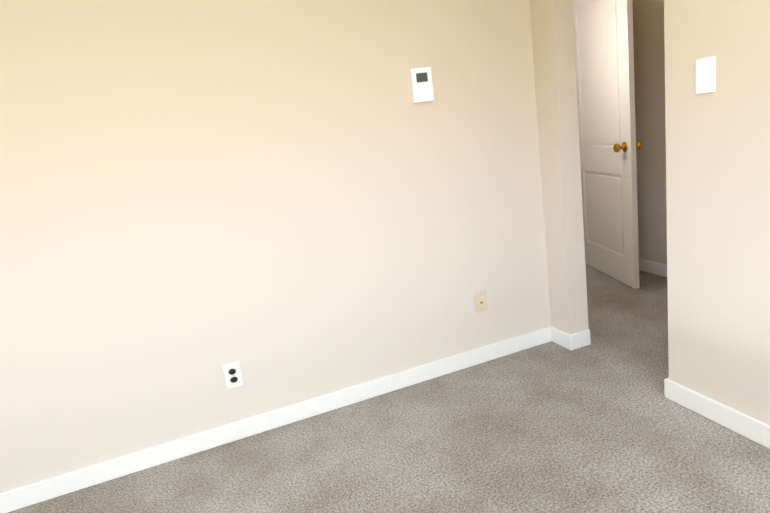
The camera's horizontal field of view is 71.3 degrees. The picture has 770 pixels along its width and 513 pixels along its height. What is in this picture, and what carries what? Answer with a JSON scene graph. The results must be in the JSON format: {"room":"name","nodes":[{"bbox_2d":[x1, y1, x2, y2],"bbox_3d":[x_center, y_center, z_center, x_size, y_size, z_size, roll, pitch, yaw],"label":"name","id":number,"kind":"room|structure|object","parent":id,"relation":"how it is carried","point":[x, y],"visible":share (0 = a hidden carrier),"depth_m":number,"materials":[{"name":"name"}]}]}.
{"room":"empty bedroom","nodes":[
{"label":"empty bedroom","id":0,"kind":"room"},
{"bbox_2d":[0,0,550,492],"bbox_3d":[-0.962,-0.324,2.200,3.720,2.440,0.120,-13,14,-19],"label":"wall","id":1,"kind":"structure","parent":0,"point":[286,202],"depth_m":2.30,"materials":[{"name":"beige paint"}]},
{"bbox_2d":[222,361,243,388],"bbox_3d":[-0.679,0.532,2.403,0.072,0.116,0.009,-13,14,-19],"label":"electrical outlet","id":2,"kind":"object","parent":1,"relation":"attached to","point":[233,375],"visible":1,"depth_m":2.40,"materials":[{"name":"white plastic"}]},
{"bbox_2d":[0,326,563,512],"bbox_3d":[-0.760,0.818,2.409,3.690,0.088,0.040,-13,14,-19],"label":"baseboard","id":3,"kind":"structure","parent":1,"relation":"attached to","point":[21,497],"depth_m":2.48,"materials":[{"name":"white paint"}]},
{"bbox_2d":[409,67,433,102],"bbox_3d":[0.170,-0.789,2.473,0.100,0.150,0.028,-13,14,-19],"label":"thermostat","id":4,"kind":"object","parent":1,"relation":"attached to","point":[421,85],"visible":1,"depth_m":2.46,"materials":[{"name":"white plastic"}]},
{"bbox_2d":[474,289,487,312],"bbox_3d":[0.503,0.236,2.805,0.072,0.116,0.014,-13,14,-19],"label":"outlet","id":5,"kind":"object","parent":1,"relation":"attached to","point":[480,300],"visible":1,"depth_m":2.81,"materials":[{"name":"beige plastic"}]},
{"bbox_2d":[8,264,769,512],"bbox_3d":[0.412,1.042,1.115,5.230,0.050,7.370,-13,14,-19],"label":"floor","id":6,"kind":"structure","parent":0,"point":[601,423],"depth_m":2.17,"materials":[{"name":"grey carpet"}]},
{"bbox_2d":[572,0,641,288],"bbox_3d":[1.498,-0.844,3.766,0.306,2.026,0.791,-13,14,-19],"label":"hall door","id":7,"kind":"structure","parent":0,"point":[609,144],"depth_m":3.67,"materials":[{"name":"white paint"}]},
{"bbox_2d":[529,0,769,424],"bbox_3d":[1.569,-0.357,0.877,0.120,2.440,6.590,-13,14,-19],"label":"wall","id":8,"kind":"structure","parent":0,"point":[718,202],"depth_m":1.97,"materials":[{"name":"beige paint"}]},
{"bbox_2d":[696,56,715,93],"bbox_3d":[1.101,-0.622,1.848,0.011,0.116,0.072,-13,14,-19],"label":"rocker light switch","id":9,"kind":"object","parent":8,"relation":"attached to","point":[705,75],"visible":1,"depth_m":1.84,"materials":[{"name":"white plastic"}]},
{"bbox_2d":[664,377,769,448],"bbox_3d":[1.779,0.833,0.887,0.043,0.088,3.121,-13,14,-19],"label":"baseboard","id":10,"kind":"structure","parent":8,"relation":"attached to","point":[749,427],"depth_m":2.07,"materials":[{"name":"white paint"}]},
{"bbox_2d":[632,0,666,264],"bbox_3d":[1.808,-1.073,3.663,0.130,2.440,2.960,-13,14,-19],"label":"wall","id":11,"kind":"structure","parent":0,"point":[649,49],"depth_m":3.61,"materials":[{"name":"beige paint"}]},
{"bbox_2d":[639,259,666,276],"bbox_3d":[1.928,0.080,3.875,0.013,0.088,2.860,-13,14,-19],"label":"baseboard","id":12,"kind":"structure","parent":11,"relation":"attached to","point":[660,269],"depth_m":3.86,"materials":[{"name":"white paint"}]}
]}

